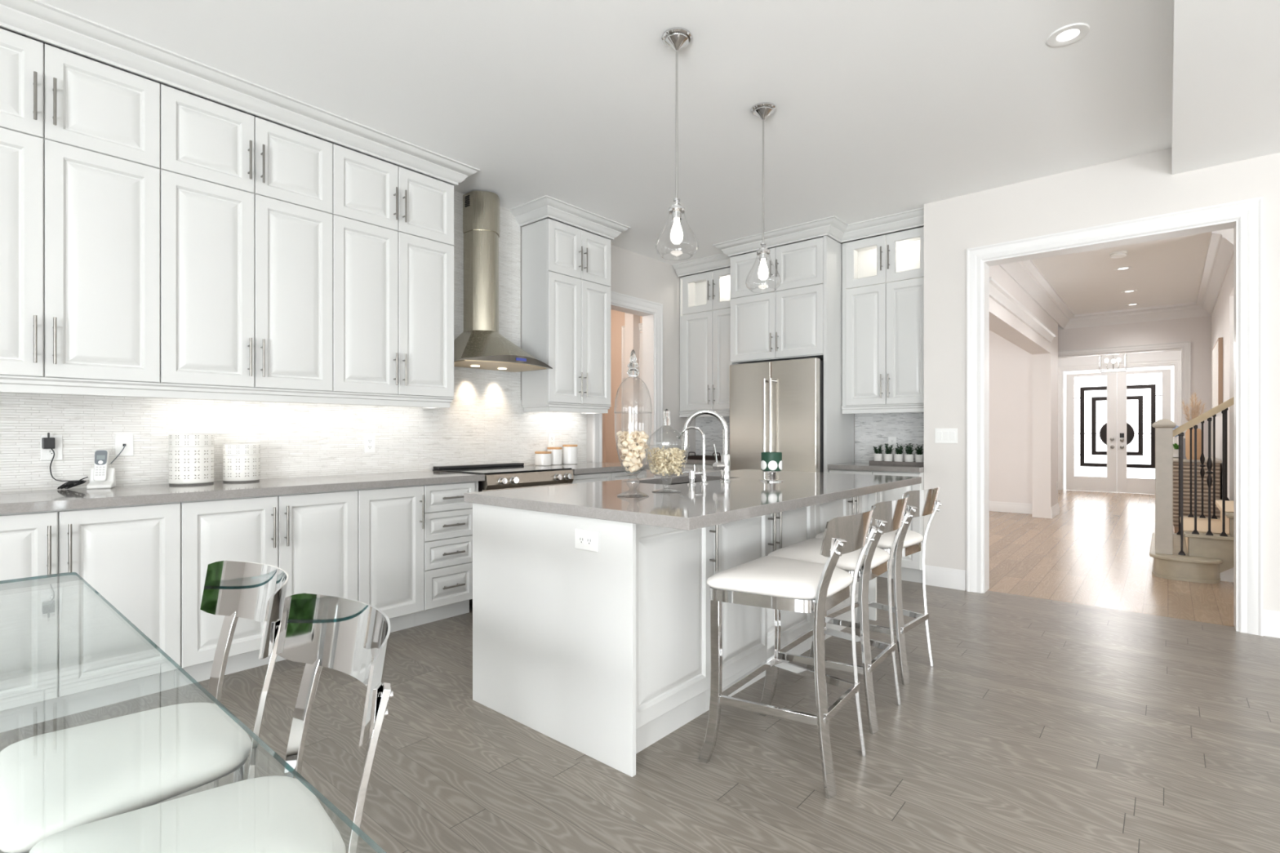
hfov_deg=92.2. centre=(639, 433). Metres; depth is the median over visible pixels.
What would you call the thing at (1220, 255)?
trim
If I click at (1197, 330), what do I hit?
wall
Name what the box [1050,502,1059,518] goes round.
baseboard
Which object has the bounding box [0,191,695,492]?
wall
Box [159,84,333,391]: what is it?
upper cabinet
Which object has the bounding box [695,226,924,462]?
wall
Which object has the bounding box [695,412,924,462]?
backsplash
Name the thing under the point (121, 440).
phone jack
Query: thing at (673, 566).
base cabinet
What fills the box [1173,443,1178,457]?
potted plant
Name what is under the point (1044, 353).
wall
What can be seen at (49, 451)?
socket
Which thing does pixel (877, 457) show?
pot
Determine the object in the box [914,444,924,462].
potted succulent
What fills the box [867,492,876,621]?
end panel
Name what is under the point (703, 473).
filter faucet
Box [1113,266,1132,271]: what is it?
recessed light
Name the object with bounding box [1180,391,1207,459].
pampas vase
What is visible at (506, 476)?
range cooker
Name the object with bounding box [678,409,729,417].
trim
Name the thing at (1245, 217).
trim
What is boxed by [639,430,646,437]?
shell
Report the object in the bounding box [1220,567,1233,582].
baseboard
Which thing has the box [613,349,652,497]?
apothecary jar
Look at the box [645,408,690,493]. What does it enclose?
jar
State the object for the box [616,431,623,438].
shell
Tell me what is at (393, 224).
upper cabinet
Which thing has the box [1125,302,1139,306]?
recessed light
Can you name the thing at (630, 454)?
shell
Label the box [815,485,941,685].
bar stool
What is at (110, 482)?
cradle
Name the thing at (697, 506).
countertop
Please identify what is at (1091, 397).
door
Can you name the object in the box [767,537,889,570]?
seat cushion
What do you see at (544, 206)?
trim
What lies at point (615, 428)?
popcorn
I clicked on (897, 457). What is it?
pot
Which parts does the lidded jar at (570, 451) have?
lid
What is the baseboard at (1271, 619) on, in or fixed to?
attached to the wall at (1143, 185)
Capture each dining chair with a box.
[0,560,288,852]
[29,592,392,852]
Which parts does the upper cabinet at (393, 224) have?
door, door, handle, handle, handle, handle, door, door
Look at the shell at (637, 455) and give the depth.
2.56 m
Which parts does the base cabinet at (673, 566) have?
handle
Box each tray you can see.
[682,452,720,460]
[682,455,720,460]
[868,460,924,466]
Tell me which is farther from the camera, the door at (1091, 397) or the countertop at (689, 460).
the door at (1091, 397)
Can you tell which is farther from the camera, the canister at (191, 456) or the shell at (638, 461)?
the canister at (191, 456)
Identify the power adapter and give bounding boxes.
[41,432,88,488]
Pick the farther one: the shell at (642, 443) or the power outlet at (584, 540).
the shell at (642, 443)
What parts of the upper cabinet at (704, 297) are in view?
door, door, handle, door, door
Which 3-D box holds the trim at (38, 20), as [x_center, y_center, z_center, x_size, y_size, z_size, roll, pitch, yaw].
[-2.344,-1.735,3.062,0.455,0.110,3.337,0,0,41]
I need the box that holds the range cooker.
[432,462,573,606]
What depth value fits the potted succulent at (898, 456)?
5.14 m
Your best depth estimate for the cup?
3.36 m
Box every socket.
[47,448,56,454]
[367,439,372,443]
[367,444,372,448]
[578,535,584,544]
[586,537,592,545]
[667,197,685,220]
[755,242,770,260]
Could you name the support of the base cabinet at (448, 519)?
on the floor
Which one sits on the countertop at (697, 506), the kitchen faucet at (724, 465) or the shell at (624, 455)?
the kitchen faucet at (724, 465)
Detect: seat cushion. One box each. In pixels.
[0,702,252,852]
[29,775,346,852]
[706,555,853,599]
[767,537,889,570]
[815,529,923,548]
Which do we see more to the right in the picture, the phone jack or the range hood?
the range hood
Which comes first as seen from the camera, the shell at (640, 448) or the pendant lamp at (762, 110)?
the shell at (640, 448)
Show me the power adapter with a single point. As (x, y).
(48, 442)
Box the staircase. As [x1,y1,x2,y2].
[1149,397,1233,583]
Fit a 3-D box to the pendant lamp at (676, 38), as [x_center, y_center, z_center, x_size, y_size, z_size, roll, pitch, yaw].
[0.166,-1.294,2.782,0.194,0.992,0.194,0,0,41]
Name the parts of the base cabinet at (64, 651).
door, handle, handle, door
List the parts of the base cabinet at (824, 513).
door, handle, handle, door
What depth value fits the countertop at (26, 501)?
2.96 m
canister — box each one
[168,434,213,485]
[222,444,260,482]
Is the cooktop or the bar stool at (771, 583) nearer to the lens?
the bar stool at (771, 583)
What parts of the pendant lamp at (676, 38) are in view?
rod, lamp shade, bulb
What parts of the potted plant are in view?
pot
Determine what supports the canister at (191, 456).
on the countertop at (26, 501)
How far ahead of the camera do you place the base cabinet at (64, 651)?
2.54 m
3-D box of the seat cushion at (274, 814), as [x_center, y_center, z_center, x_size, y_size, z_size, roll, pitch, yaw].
[-0.756,0.719,1.040,0.417,0.062,0.498,0,0,-42]
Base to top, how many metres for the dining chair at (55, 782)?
0.834 m
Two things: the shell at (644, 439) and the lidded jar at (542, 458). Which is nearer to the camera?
the shell at (644, 439)
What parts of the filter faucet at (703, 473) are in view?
spout, lever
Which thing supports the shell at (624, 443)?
in the apothecary jar at (633, 371)
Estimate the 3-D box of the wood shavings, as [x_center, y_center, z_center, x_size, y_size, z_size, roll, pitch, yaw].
[0.130,0.127,2.792,0.176,0.130,0.193,0,0,41]
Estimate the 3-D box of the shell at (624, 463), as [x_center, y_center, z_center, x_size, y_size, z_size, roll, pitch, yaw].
[-0.054,0.128,2.587,0.030,0.029,0.030,0,0,15]
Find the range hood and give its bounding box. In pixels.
[453,191,552,372]
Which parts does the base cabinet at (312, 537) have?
door, handle, handle, door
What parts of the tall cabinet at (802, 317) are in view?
door, door, handle, handle, handle, handle, door, door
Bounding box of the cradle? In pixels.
[86,444,125,488]
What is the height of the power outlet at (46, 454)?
0.120 m
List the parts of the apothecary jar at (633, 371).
lid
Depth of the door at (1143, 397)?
11.99 m
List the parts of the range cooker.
knob, knob, control panel, knob, knob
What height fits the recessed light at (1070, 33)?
0.008 m
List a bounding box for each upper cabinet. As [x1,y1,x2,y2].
[0,27,159,382]
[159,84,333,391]
[331,143,453,397]
[521,218,610,405]
[680,266,730,410]
[842,226,924,405]
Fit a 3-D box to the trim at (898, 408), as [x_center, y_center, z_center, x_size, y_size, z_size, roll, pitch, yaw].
[2.072,-0.205,5.213,0.738,0.067,0.048,0,0,41]
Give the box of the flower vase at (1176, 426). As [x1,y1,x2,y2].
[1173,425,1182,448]
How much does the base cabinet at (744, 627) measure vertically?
0.872 m
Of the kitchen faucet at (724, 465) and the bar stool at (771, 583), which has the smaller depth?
the bar stool at (771, 583)
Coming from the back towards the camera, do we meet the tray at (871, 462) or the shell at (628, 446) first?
the tray at (871, 462)
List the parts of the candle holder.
plate, stem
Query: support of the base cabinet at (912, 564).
on the floor
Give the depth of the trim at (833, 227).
5.40 m
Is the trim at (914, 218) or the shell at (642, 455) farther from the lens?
the trim at (914, 218)
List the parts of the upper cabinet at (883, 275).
door, door, handle, handle, handle, handle, door, door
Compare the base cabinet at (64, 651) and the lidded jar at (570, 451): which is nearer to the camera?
the base cabinet at (64, 651)
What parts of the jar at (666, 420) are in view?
lid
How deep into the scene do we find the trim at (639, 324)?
7.93 m
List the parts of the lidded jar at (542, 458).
lid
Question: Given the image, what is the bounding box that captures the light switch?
[934,428,957,443]
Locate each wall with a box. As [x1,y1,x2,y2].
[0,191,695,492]
[602,309,642,462]
[624,312,1180,503]
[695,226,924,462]
[924,147,1279,611]
[989,265,1057,518]
[1057,315,1211,457]
[1171,0,1279,174]
[1211,256,1233,500]
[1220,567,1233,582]
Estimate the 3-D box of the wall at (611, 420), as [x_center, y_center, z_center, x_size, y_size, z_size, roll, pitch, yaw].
[-0.737,-0.305,6.784,1.650,2.970,2.740,0,0,41]
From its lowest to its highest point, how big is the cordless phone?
0.154 m
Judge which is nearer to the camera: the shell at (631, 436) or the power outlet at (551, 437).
the shell at (631, 436)
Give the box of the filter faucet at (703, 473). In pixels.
[678,426,707,484]
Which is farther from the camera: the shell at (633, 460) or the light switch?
the light switch
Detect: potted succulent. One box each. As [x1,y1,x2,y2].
[873,444,883,461]
[883,443,893,461]
[893,443,904,462]
[903,443,914,462]
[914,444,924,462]
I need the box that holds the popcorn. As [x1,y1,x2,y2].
[614,428,651,474]
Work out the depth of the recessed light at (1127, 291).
7.74 m
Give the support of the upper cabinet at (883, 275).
attached to the wall at (921, 226)
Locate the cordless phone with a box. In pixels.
[93,449,109,481]
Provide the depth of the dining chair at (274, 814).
1.12 m
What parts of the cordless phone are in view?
plate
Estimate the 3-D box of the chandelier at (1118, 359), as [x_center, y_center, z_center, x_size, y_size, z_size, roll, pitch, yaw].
[7.931,-1.413,10.324,0.350,0.755,0.349,0,0,41]
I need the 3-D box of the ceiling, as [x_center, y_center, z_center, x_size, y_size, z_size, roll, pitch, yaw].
[3.808,-1.840,4.902,9.800,0.100,18.800,0,0,41]
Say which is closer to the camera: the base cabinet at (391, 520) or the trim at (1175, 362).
the base cabinet at (391, 520)
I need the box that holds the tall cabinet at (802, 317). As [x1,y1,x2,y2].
[729,235,853,472]
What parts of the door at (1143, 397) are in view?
glass panel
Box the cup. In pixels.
[760,452,782,471]
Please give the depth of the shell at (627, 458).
2.56 m
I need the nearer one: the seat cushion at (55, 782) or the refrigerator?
the seat cushion at (55, 782)
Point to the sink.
(695, 482)
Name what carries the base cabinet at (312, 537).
on the floor
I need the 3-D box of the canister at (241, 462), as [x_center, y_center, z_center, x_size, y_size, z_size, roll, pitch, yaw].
[-2.192,0.165,3.388,0.173,0.203,0.173,0,0,41]
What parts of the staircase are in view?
newel post, shoe moulding, handrail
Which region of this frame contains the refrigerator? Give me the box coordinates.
[729,357,823,472]
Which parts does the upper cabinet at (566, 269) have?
door, door, handle, handle, handle, handle, door, door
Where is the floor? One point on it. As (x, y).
(1035, 725)
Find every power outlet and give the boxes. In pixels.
[40,435,62,460]
[364,435,374,453]
[548,434,555,447]
[574,528,598,551]
[888,436,896,449]
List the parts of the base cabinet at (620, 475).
drawer, drawer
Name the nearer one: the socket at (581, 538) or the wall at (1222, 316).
the socket at (581, 538)
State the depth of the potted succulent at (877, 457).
5.25 m
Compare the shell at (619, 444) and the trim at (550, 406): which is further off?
the trim at (550, 406)
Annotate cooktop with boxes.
[432,465,571,475]
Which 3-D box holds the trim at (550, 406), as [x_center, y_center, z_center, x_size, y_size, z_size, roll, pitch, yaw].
[-0.605,-0.205,5.172,0.328,0.067,0.709,0,0,41]
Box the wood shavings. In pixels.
[646,445,687,475]
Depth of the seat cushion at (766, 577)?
2.14 m
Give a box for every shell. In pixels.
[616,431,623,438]
[617,440,625,448]
[620,453,626,459]
[622,431,630,438]
[622,440,629,447]
[622,448,630,453]
[622,461,629,466]
[624,455,631,462]
[626,437,634,443]
[626,444,633,450]
[626,450,633,457]
[627,433,636,439]
[627,461,635,468]
[628,466,635,472]
[629,440,635,448]
[629,455,637,463]
[631,446,639,454]
[633,430,640,437]
[633,451,640,457]
[634,462,642,470]
[635,457,640,464]
[636,439,644,446]
[636,444,644,451]
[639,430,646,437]
[639,452,645,460]
[642,437,647,444]
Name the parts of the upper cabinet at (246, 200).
door, door, handle, handle, handle, handle, door, door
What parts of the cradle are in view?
phone cord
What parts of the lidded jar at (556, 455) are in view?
lid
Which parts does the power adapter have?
power cord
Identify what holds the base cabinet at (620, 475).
on the floor
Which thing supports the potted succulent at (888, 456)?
on the tray at (871, 462)
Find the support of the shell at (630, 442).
in the apothecary jar at (633, 371)
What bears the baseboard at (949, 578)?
attached to the wall at (1143, 185)
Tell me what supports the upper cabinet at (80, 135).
attached to the wall at (486, 422)
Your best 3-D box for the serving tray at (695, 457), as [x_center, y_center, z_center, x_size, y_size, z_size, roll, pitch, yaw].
[0.719,0.229,6.338,0.504,0.074,0.284,0,0,41]
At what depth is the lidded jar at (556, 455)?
5.14 m
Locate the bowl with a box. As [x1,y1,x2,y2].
[645,444,690,475]
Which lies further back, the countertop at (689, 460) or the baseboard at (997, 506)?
the baseboard at (997, 506)
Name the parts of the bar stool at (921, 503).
leg, leg, seat frame, leg, plate, leg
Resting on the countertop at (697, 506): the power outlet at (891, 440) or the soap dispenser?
the soap dispenser
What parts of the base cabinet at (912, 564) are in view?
door, door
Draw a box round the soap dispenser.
[681,471,696,484]
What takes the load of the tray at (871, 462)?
on the countertop at (865, 466)
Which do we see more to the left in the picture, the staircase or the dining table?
the dining table
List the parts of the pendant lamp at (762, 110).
rod, lamp shade, bulb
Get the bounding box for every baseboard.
[924,564,965,591]
[989,501,1031,514]
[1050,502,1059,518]
[1262,609,1279,638]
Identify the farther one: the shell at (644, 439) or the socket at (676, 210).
the socket at (676, 210)
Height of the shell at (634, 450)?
0.034 m
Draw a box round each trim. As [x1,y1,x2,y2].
[0,0,479,186]
[0,375,454,408]
[509,195,631,239]
[523,402,611,413]
[592,290,662,477]
[621,323,642,463]
[671,253,730,276]
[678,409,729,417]
[712,215,848,257]
[840,404,924,413]
[841,207,924,242]
[966,196,1262,635]
[989,276,1056,342]
[998,259,1074,328]
[1057,228,1233,329]
[1057,341,1191,438]
[1057,359,1180,489]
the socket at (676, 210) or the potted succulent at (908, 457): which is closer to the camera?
the socket at (676, 210)
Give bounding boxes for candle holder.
[759,452,783,482]
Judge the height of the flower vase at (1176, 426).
0.395 m
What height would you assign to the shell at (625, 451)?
0.026 m
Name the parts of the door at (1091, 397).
glass panel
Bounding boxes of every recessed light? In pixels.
[1046,22,1089,46]
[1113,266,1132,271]
[1121,289,1137,293]
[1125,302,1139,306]
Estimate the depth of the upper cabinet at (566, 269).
4.97 m
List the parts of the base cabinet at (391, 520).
handle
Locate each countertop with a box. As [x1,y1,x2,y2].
[0,470,484,514]
[463,469,921,530]
[528,462,650,474]
[662,457,720,464]
[827,462,924,472]
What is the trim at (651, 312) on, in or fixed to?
attached to the wall at (486, 422)
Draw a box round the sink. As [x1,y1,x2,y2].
[666,481,697,484]
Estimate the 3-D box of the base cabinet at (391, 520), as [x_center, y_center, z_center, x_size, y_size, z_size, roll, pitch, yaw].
[-1.636,0.744,3.718,0.664,0.872,0.396,0,0,41]
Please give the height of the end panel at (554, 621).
0.872 m
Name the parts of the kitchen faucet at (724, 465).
spout, lever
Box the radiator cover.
[1173,457,1222,533]
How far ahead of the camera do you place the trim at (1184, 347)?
8.73 m
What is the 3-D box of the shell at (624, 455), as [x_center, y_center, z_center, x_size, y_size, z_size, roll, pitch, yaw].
[-0.068,0.100,2.590,0.026,0.025,0.025,0,0,12]
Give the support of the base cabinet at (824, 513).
on the floor
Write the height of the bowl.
0.140 m
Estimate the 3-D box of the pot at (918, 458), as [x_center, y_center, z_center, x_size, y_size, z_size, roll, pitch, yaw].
[2.297,0.215,5.052,0.074,0.080,0.074,0,0,41]
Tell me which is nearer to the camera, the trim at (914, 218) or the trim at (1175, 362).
the trim at (914, 218)
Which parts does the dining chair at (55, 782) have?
seat frame, leg, plate, leg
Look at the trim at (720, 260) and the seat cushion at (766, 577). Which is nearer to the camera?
the seat cushion at (766, 577)
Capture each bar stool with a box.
[697,505,876,799]
[767,493,910,734]
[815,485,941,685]
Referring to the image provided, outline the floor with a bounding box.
[0,489,1279,852]
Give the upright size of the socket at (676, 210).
0.097 m
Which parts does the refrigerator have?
door, handle, handle, door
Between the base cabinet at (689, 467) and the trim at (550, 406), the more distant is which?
the base cabinet at (689, 467)
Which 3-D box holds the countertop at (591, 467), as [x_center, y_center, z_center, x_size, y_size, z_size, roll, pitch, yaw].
[-0.447,0.286,5.109,0.661,0.040,0.885,0,0,41]
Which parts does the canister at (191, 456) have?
lid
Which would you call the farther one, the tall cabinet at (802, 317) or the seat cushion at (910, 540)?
the tall cabinet at (802, 317)
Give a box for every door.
[639,332,642,463]
[1066,372,1116,492]
[1116,368,1170,493]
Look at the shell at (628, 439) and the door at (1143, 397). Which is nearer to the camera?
the shell at (628, 439)
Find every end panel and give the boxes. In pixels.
[472,502,635,777]
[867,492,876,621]
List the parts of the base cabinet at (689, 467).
drawer, drawer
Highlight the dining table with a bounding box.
[0,572,386,852]
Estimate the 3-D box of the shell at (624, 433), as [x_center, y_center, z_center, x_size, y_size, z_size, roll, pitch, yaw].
[-0.055,0.007,2.552,0.026,0.028,0.028,0,0,27]
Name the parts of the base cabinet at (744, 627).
door, handle, handle, door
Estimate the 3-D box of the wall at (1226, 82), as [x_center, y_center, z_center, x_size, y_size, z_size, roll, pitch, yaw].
[2.360,-1.705,-0.641,4.382,0.170,8.100,0,0,41]
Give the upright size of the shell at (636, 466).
0.035 m
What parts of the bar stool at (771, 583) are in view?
leg, leg, seat frame, leg, plate, leg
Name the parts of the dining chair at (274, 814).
leg, plate, leg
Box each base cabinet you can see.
[0,502,180,733]
[173,489,358,688]
[356,484,424,632]
[414,481,478,626]
[568,469,646,484]
[635,524,718,754]
[663,463,720,475]
[705,505,814,711]
[807,494,867,650]
[829,469,924,582]
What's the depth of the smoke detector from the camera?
6.07 m
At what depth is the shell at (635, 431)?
2.55 m
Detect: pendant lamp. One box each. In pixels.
[655,26,697,260]
[745,102,781,293]
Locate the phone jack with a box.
[115,434,133,456]
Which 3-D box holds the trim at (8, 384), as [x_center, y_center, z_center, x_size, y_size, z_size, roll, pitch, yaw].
[-2.425,-0.205,3.050,0.328,0.067,3.213,0,0,41]
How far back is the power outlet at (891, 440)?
5.47 m
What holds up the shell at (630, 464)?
in the apothecary jar at (633, 371)
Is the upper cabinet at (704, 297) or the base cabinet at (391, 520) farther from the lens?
the upper cabinet at (704, 297)
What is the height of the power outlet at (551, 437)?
0.116 m
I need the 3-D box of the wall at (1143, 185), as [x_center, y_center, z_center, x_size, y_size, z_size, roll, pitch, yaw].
[4.488,-0.305,2.968,5.850,2.970,0.150,0,0,41]
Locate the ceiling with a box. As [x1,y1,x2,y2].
[0,0,1211,315]
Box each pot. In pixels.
[873,453,882,461]
[883,453,893,461]
[893,453,903,462]
[904,453,914,462]
[915,454,924,462]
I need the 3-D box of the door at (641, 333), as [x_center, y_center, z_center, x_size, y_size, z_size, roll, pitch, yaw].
[0.158,-0.045,7.650,0.760,2.450,0.039,0,0,41]
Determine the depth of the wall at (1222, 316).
6.24 m
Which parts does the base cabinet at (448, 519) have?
drawer, drawer, drawer, drawer, handle, handle, handle, handle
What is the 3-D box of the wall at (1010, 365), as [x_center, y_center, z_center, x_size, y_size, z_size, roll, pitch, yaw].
[5.570,-0.305,9.260,6.800,2.970,9.770,0,0,41]
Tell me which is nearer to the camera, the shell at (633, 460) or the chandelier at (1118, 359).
the shell at (633, 460)
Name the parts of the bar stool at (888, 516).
leg, leg, seat frame, leg, plate, leg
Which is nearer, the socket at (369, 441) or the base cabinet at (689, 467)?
the socket at (369, 441)
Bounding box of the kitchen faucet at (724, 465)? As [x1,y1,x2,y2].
[681,408,731,481]
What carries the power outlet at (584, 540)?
attached to the end panel at (554, 621)
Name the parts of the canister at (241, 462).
lid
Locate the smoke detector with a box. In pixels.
[1109,250,1127,258]
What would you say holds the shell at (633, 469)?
in the apothecary jar at (633, 371)
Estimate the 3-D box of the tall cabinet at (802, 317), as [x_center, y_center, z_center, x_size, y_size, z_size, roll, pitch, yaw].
[1.401,-0.249,5.755,0.965,2.859,0.638,0,0,41]
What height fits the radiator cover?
0.885 m
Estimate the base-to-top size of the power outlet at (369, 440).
0.116 m
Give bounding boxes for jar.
[534,451,551,466]
[546,447,562,465]
[562,444,577,464]
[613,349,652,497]
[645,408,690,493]
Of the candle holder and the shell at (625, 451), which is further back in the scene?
the candle holder
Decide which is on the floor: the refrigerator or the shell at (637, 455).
the refrigerator
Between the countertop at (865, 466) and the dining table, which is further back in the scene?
the countertop at (865, 466)
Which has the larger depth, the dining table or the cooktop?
the cooktop
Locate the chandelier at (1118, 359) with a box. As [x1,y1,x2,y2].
[1098,354,1126,373]
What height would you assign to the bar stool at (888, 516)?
0.919 m
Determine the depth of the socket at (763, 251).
3.38 m
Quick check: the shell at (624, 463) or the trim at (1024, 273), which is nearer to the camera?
the shell at (624, 463)
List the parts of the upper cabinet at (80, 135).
door, door, handle, handle, handle, handle, door, door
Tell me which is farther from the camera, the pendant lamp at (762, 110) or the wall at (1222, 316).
the wall at (1222, 316)

